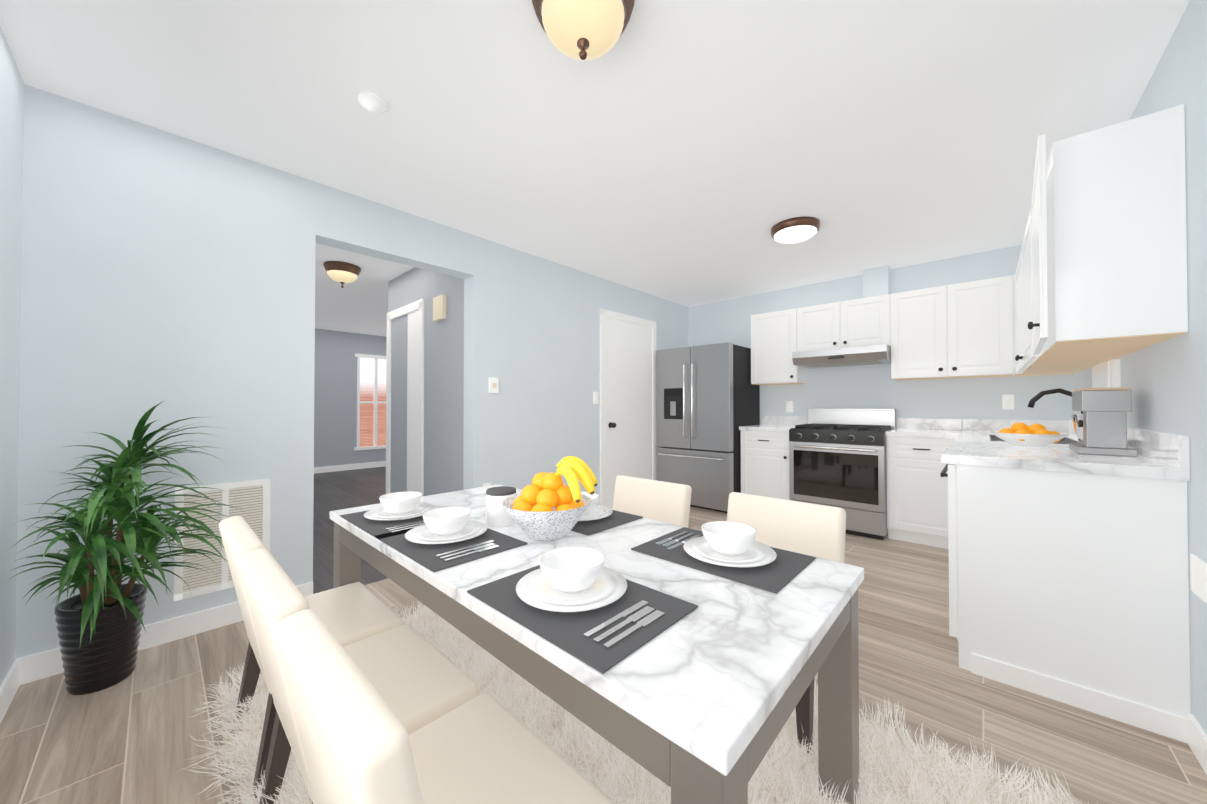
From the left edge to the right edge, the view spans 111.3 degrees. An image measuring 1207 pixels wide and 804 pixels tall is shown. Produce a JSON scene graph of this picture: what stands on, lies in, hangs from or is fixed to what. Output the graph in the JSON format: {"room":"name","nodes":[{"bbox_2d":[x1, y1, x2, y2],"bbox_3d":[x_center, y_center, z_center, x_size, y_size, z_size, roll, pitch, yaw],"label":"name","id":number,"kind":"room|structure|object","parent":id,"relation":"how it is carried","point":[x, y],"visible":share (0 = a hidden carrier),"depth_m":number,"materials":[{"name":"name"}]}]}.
{"room":"kitchen","nodes":[
{"label":"kitchen","id":0,"kind":"room"},
{"bbox_2d":[0,26,23,686],"bbox_3d":[-1.123,-0.093,0.421,3.520,2.440,0.150,-1,-1,43],"label":"wall","id":1,"kind":"structure","parent":0,"point":[11,133],"depth_m":1.55,"materials":[{"name":"paint"}]},
{"bbox_2d":[0,656,27,723],"bbox_3d":[-1.122,1.073,0.519,3.368,0.107,0.013,-1,-1,43],"label":"baseboard","id":2,"kind":"structure","parent":1,"relation":"attached to","point":[17,676],"depth_m":1.58,"materials":[{"name":"white wood"}]},
{"bbox_2d":[314,328,385,467],"bbox_3d":[-4.666,-0.017,7.247,0.150,2.440,3.030,-1,-1,43],"label":"wall","id":3,"kind":"structure","parent":0,"point":[335,408],"depth_m":7.19,"materials":[{"name":"paint"}]},
{"bbox_2d":[354,354,385,450],"bbox_3d":[-4.233,0.003,7.657,0.130,1.730,0.720,-1,-1,43],"label":"window","id":4,"kind":"structure","parent":3,"relation":"in","point":[371,401],"depth_m":7.62,"materials":[{"name":"white"}]},
{"bbox_2d":[15,84,687,659],"bbox_3d":[-0.676,-0.058,3.608,0.150,2.440,5.440,-1,-1,43],"label":"wall","id":5,"kind":"structure","parent":0,"point":[173,274],"depth_m":2.09,"materials":[{"name":"paint"}]},
{"bbox_2d":[28,582,312,682],"bbox_3d":[-2.009,1.090,2.030,0.013,0.107,0.969,-1,-1,43],"label":"baseboard","id":6,"kind":"structure","parent":5,"relation":"attached to","point":[34,667],"depth_m":1.97,"materials":[{"name":"white wood"}]},
{"bbox_2d":[174,478,270,600],"bbox_3d":[-1.938,0.686,2.111,0.014,0.540,0.360,-1,-1,43],"label":"air vent","id":7,"kind":"object","parent":5,"relation":"in","point":[251,498],"visible":0.58,"depth_m":2.08,"materials":[{"name":"grey metal"}]},
{"bbox_2d":[489,378,498,392],"bbox_3d":[-0.870,-0.132,3.271,0.020,0.120,0.080,-1,-1,43],"label":"light switch","id":8,"kind":"object","parent":5,"relation":"attached to","point":[493,385],"visible":0.98,"depth_m":3.26,"materials":[{"name":"white plastic"}]},
{"bbox_2d":[593,392,597,403],"bbox_3d":[-0.076,-0.042,4.136,0.012,0.120,0.070,-1,-1,43],"label":"light switch","id":9,"kind":"object","parent":5,"relation":"attached to","point":[595,397],"visible":1,"depth_m":4.13,"materials":[{"name":"white plastic"}]},
{"bbox_2d":[600,308,656,508],"bbox_3d":[0.321,0.111,4.510,0.086,2.116,0.960,-1,-1,43],"label":"door","id":10,"kind":"structure","parent":5,"relation":"attached to","point":[628,446],"depth_m":4.48,"materials":[{"name":"white wood"}]},
{"bbox_2d":[386,267,457,495],"bbox_3d":[-1.648,-0.055,3.853,1.550,2.440,0.140,-1,-1,43],"label":"wall","id":11,"kind":"structure","parent":0,"point":[440,337],"depth_m":3.65,"materials":[{"name":"paint"}]},
{"bbox_2d":[314,294,445,495],"bbox_3d":[-2.690,0.133,5.406,5.250,2.100,3.050,-1,-1,43],"label":"trim","id":12,"kind":"structure","parent":11,"relation":"attached to","point":[414,311],"depth_m":3.89,"materials":[{"name":"white painted wood"}]},
{"bbox_2d":[458,278,463,490],"bbox_3d":[-0.423,-0.053,4.008,0.020,2.440,2.030,-1,-1,43],"label":"wall","id":13,"kind":"structure","parent":0,"point":[460,281],"depth_m":3.29,"materials":[{"name":"paint"}]},
{"bbox_2d":[0,0,1189,336],"bbox_3d":[-1.418,-1.321,4.206,9.070,0.100,5.590,-1,-1,43],"label":"ceiling","id":14,"kind":"structure","parent":0,"point":[688,152],"depth_m":1.84,"materials":[{"name":"paint"}]},
{"bbox_2d":[323,261,360,287],"bbox_3d":[-2.452,-1.173,3.873,0.300,0.203,0.300,-1,-1,43],"label":"light","id":15,"kind":"object","parent":14,"relation":"attached to","point":[349,273],"visible":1,"depth_m":3.79,"materials":[{"name":"brown glass"}]},
{"bbox_2d":[358,92,386,113],"bbox_3d":[-0.996,-1.275,1.780,0.110,0.045,0.110,-1,-1,43],"label":"smoke detector","id":16,"kind":"object","parent":14,"relation":"attached to","point":[372,103],"visible":1,"depth_m":1.76,"materials":[{"name":"white plastic"}]},
{"bbox_2d":[532,0,634,59],"bbox_3d":[-0.065,-1.198,1.314,0.330,0.211,0.330,-1,-1,43],"label":"ceiling light","id":17,"kind":"object","parent":14,"relation":"attached to","point":[584,29],"visible":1,"depth_m":1.28,"materials":[{"name":"brown glass"}]},
{"bbox_2d":[771,216,819,243],"bbox_3d":[1.403,-1.239,3.021,0.330,0.090,0.330,-1,-1,43],"label":"kitchen ceiling light","id":18,"kind":"object","parent":14,"relation":"attached to","point":[795,230],"visible":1,"depth_m":2.93,"materials":[{"name":"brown glass"}]},
{"bbox_2d":[0,466,1206,803],"bbox_3d":[-1.468,1.218,4.122,8.770,0.100,5.440,-1,-1,43],"label":"floor","id":19,"kind":"structure","parent":0,"point":[134,734],"depth_m":1.50,"materials":[{"name":"brown wood"}]},
{"bbox_2d":[9,401,247,694],"bbox_3d":[-1.877,0.565,1.694,0.644,1.151,0.678,-1,-1,43],"label":"potted plant","id":20,"kind":"object","parent":19,"relation":"on","point":[99,620],"visible":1,"depth_m":1.63,"materials":[{"name":"green plant"}]},
{"bbox_2d":[179,602,1088,803],"bbox_3d":[-0.059,1.120,1.248,2.321,0.028,1.413,-1,-1,43],"label":"shag rug","id":21,"kind":"object","parent":19,"relation":"on","point":[893,769],"visible":0.21,"depth_m":1.18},
{"bbox_2d":[219,516,402,802],"bbox_3d":[-0.983,0.758,1.388,0.450,0.743,0.434,-1,-1,43],"label":"chair","id":22,"kind":"object","parent":21,"relation":"on","point":[351,613],"visible":0.52,"depth_m":1.35,"materials":[{"name":"beige leather"}]},
{"bbox_2d":[238,548,477,803],"bbox_3d":[-0.630,0.754,1.063,0.450,0.743,0.434,-1,-1,43],"label":"chair","id":23,"kind":"object","parent":21,"relation":"on","point":[416,679],"visible":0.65,"depth_m":1.03,"materials":[{"name":"beige leather"}]},
{"bbox_2d":[274,609,614,803],"bbox_3d":[-0.278,0.751,0.737,0.450,0.743,0.434,-1,-1,43],"label":"chair","id":24,"kind":"object","parent":21,"relation":"on","point":[360,745],"visible":1,"depth_m":0.69,"materials":[{"name":"beige leather"}]},
{"bbox_2d":[330,484,863,803],"bbox_3d":[-0.216,0.789,1.400,1.750,0.682,0.805,-1,-1,43],"label":"dining table","id":25,"kind":"object","parent":21,"relation":"on","point":[698,705],"visible":0.62,"depth_m":0.82,"materials":[{"name":"stone"}]},
{"bbox_2d":[340,491,435,539],"bbox_3d":[-0.777,0.407,1.586,0.430,0.083,0.300,-1,-1,43],"label":"place setting","id":26,"kind":"object","parent":25,"relation":"on","point":[398,513],"visible":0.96,"depth_m":1.55,"materials":[{"name":"grey"}]},
{"bbox_2d":[380,507,527,571],"bbox_3d":[-0.498,0.404,1.328,0.430,0.083,0.300,-1,-1,43],"label":"place setting","id":27,"kind":"object","parent":25,"relation":"on","point":[444,538],"visible":1,"depth_m":1.29,"materials":[{"name":"grey"}]},
{"bbox_2d":[486,486,516,526],"bbox_3d":[-0.378,0.384,1.524,0.112,0.128,0.112,-1,-1,43],"label":"canister","id":28,"kind":"object","parent":25,"relation":"on","point":[497,514],"visible":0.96,"depth_m":1.48,"materials":[{"name":"white ceramic"}]},
{"bbox_2d":[501,456,597,540],"bbox_3d":[-0.181,0.315,1.377,0.322,0.262,0.300,-1,-1,43],"label":"bowl","id":29,"kind":"object","parent":25,"relation":"on","point":[545,506],"visible":1,"depth_m":1.32,"materials":[{"name":"ceramic"}]},
{"bbox_2d":[467,547,697,673],"bbox_3d":[-0.057,0.400,0.921,0.430,0.083,0.300,-1,-1,43],"label":"place setting","id":30,"kind":"object","parent":25,"relation":"on","point":[584,605],"visible":1,"depth_m":0.87,"materials":[{"name":"grey fabric"}]},
{"bbox_2d":[571,492,642,535],"bbox_3d":[-0.106,0.408,1.634,0.430,0.083,0.300,-1,-1,43],"label":"place setting","id":31,"kind":"object","parent":25,"relation":"on","point":[594,518],"visible":0.44,"depth_m":1.55,"materials":[{"name":"grey"}]},
{"bbox_2d":[631,521,815,593],"bbox_3d":[0.342,0.403,1.206,0.430,0.083,0.300,-1,-1,43],"label":"place setting","id":32,"kind":"object","parent":25,"relation":"on","point":[734,551],"visible":1,"depth_m":1.14,"materials":[{"name":"grey fabric"}]},
{"bbox_2d":[612,475,691,527],"bbox_3d":[0.119,0.765,1.962,0.450,0.743,0.434,-1,-1,43],"label":"chair","id":33,"kind":"object","parent":21,"relation":"on","point":[665,502],"visible":0.17,"depth_m":2.04,"materials":[{"name":"beige leather"}]},
{"bbox_2d":[727,492,845,760],"bbox_3d":[0.596,0.760,1.521,0.450,0.743,0.434,-1,-1,43],"label":"chair","id":34,"kind":"object","parent":21,"relation":"on","point":[814,530],"visible":0.15,"depth_m":1.57,"materials":[{"name":"beige leather"}]},
{"bbox_2d":[656,342,759,512],"bbox_3d":[1.190,0.284,4.770,0.910,1.778,0.836,-1,-1,43],"label":"refrigerator","id":35,"kind":"object","parent":19,"relation":"on","point":[707,401],"visible":0.88,"depth_m":4.44,"materials":[{"name":"grey metal"}]},
{"bbox_2d":[741,430,790,499],"bbox_3d":[1.812,0.733,4.354,0.513,0.872,0.649,-1,-1,43],"label":"base cabinet","id":36,"kind":"object","parent":19,"relation":"on","point":[765,463],"visible":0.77,"depth_m":4.13,"materials":[{"name":"white wood"}]},
{"bbox_2d":[739,416,961,438],"bbox_3d":[2.269,0.221,3.949,1.740,0.140,0.632,-1,-1,43],"label":"countertop","id":37,"kind":"structure","parent":36,"relation":"on","point":[931,428],"depth_m":3.75,"materials":[{"name":"stone"}]},
{"bbox_2d":[789,409,895,539],"bbox_3d":[2.244,0.614,3.881,0.754,1.098,0.727,-1,-1,43],"label":"gas range","id":38,"kind":"object","parent":19,"relation":"on","point":[837,457],"visible":0.96,"depth_m":3.65,"materials":[{"name":"silver metal"}]},
{"bbox_2d":[886,436,954,548],"bbox_3d":[2.736,0.723,3.501,0.473,0.872,0.649,-1,-1,43],"label":"base cabinet","id":39,"kind":"object","parent":19,"relation":"on","point":[917,498],"visible":0.62,"depth_m":3.31,"materials":[{"name":"white wood"}]},
{"bbox_2d":[944,464,1190,743],"bbox_3d":[1.966,0.705,1.843,0.619,0.872,0.704,-1,-1,43],"label":"base cabinet","id":40,"kind":"object","parent":19,"relation":"on","point":[1071,589],"depth_m":1.54,"materials":[{"name":"white wood"}]},
{"bbox_2d":[941,419,1189,480],"bbox_3d":[2.531,0.287,2.474,0.637,0.325,2.442,-1,-1,43],"label":"countertop","id":41,"kind":"structure","parent":40,"relation":"on","point":[1160,455],"depth_m":1.68,"materials":[{"name":"stone"}]},
{"bbox_2d":[990,422,1068,445],"bbox_3d":[2.277,0.171,2.212,0.300,0.119,0.300,-1,-1,43],"label":"bowl","id":42,"kind":"object","parent":41,"relation":"on","point":[1019,433],"visible":1,"depth_m":2.15,"materials":[{"name":"white ceramic"}]},
{"bbox_2d":[1027,388,1082,440],"bbox_3d":[2.770,0.074,2.506,0.265,0.319,0.151,-1,-1,43],"label":"faucet","id":43,"kind":"object","parent":41,"relation":"on","point":[1034,399],"visible":0.4,"depth_m":2.57,"materials":[{"name":"black metal"}]},
{"bbox_2d":[1069,387,1136,456],"bbox_3d":[2.228,0.083,1.850,0.162,0.286,0.280,-1,-1,43],"label":"coffee machine","id":44,"kind":"object","parent":41,"relation":"on","point":[1100,425],"visible":1,"depth_m":1.76,"materials":[{"name":"grey metal"}]},
{"bbox_2d":[688,245,1072,430],"bbox_3d":[2.411,-0.049,4.357,3.370,2.440,0.150,-1,-1,43],"label":"wall","id":45,"kind":"structure","parent":0,"point":[874,386],"depth_m":3.93,"materials":[{"name":"paint"}]},
{"bbox_2d":[751,307,806,384],"bbox_3d":[1.930,-0.578,4.472,0.544,0.759,0.336,-1,-1,43],"label":"upper cabinet","id":46,"kind":"object","parent":45,"relation":"attached to","point":[778,334],"depth_m":4.35,"materials":[{"name":"white wood"}]},
{"bbox_2d":[786,401,792,411],"bbox_3d":[2.063,0.053,4.569,0.070,0.120,0.006,-1,-1,43],"label":"outlet","id":47,"kind":"object","parent":45,"relation":"attached to","point":[789,406],"visible":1,"depth_m":4.57,"materials":[{"name":"white plastic"}]},
{"bbox_2d":[803,294,890,350],"bbox_3d":[2.376,-0.731,4.061,0.790,0.462,0.336,-1,-1,43],"label":"upper cabinet","id":48,"kind":"object","parent":45,"relation":"attached to","point":[862,321],"depth_m":3.90,"materials":[{"name":"white wood"}]},
{"bbox_2d":[792,344,890,367],"bbox_3d":[2.320,-0.428,3.997,0.778,0.130,0.503,-1,-1,43],"label":"range hood","id":49,"kind":"object","parent":48,"relation":"attached to","point":[863,355],"visible":0.9,"depth_m":3.82,"materials":[{"name":"silver metal"}]},
{"bbox_2d":[863,265,890,297],"bbox_3d":[2.626,-1.121,3.960,0.200,0.306,0.160,-1,-1,43],"label":"bump","id":50,"kind":"object","parent":45,"relation":"attached to","point":[876,281],"visible":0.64,"depth_m":3.90,"materials":[{"name":"paint"}]},
{"bbox_2d":[891,275,1026,380],"bbox_3d":[2.953,-0.589,3.527,0.898,0.759,0.336,-1,-1,43],"label":"upper cabinet","id":51,"kind":"object","parent":45,"relation":"attached to","point":[961,330],"depth_m":3.37,"materials":[{"name":"white wood"}]},
{"bbox_2d":[1002,395,1013,408],"bbox_3d":[3.334,0.000,3.395,0.070,0.120,0.006,-1,-1,43],"label":"outlet","id":52,"kind":"object","parent":45,"relation":"attached to","point":[1007,401],"visible":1,"depth_m":3.39,"materials":[{"name":"white plastic"}]},
{"bbox_2d":[1027,372,1076,375],"bbox_3d":[3.338,-0.593,3.171,0.386,0.759,0.336,-1,-1,43],"label":"upper cabinet","id":53,"kind":"object","parent":45,"relation":"attached to","point":[1061,373],"depth_m":3.15,"materials":[{"name":"white wood"}]},
{"bbox_2d":[1073,0,1206,733],"bbox_3d":[1.960,-0.084,1.275,0.150,2.440,5.290,-1,-1,43],"label":"wall","id":54,"kind":"structure","parent":0,"point":[1165,382],"depth_m":1.35,"materials":[{"name":"paint"}]},
{"bbox_2d":[1016,368,1088,373],"bbox_3d":[2.958,-0.598,2.730,0.344,0.760,0.748,-1,-1,43],"label":"upper cabinet","id":55,"kind":"object","parent":54,"relation":"attached to","point":[1033,370],"depth_m":2.79,"materials":[{"name":"white wood"}]},
{"bbox_2d":[1015,260,1121,371],"bbox_3d":[2.511,-0.603,2.246,0.344,0.760,0.802,-1,-1,43],"label":"upper cabinet","id":56,"kind":"object","parent":54,"relation":"attached to","point":[1022,365],"depth_m":2.45,"materials":[{"name":"white wood"}]},
{"bbox_2d":[1019,104,1187,359],"bbox_3d":[2.014,-0.609,1.708,0.344,0.760,0.663,-1,-1,43],"label":"upper cabinet","id":57,"kind":"object","parent":54,"relation":"attached to","point":[1101,274],"depth_m":1.49,"materials":[{"name":"white wood"}]},
{"bbox_2d":[1092,359,1120,387],"bbox_3d":[2.730,-0.052,2.245,0.031,0.318,0.520,-1,-1,43],"label":"kitchen window","id":58,"kind":"structure","parent":54,"relation":"in","point":[1106,374],"depth_m":2.12,"materials":[{"name":"white"}]},
{"bbox_2d":[1188,713,1206,774],"bbox_3d":[1.033,1.072,0.381,0.013,0.107,2.674,-1,-1,43],"label":"baseboard","id":59,"kind":"structure","parent":54,"relation":"attached to","point":[1197,737],"depth_m":1.30,"materials":[{"name":"white wood"}]},
{"bbox_2d":[1190,554,1206,602],"bbox_3d":[1.886,0.556,1.306,0.006,0.120,0.125,-1,-1,43],"label":"light switch","id":60,"kind":"object","parent":54,"relation":"attached to","point":[1198,573],"visible":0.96,"depth_m":1.30,"materials":[{"name":"white plastic"}]}
]}

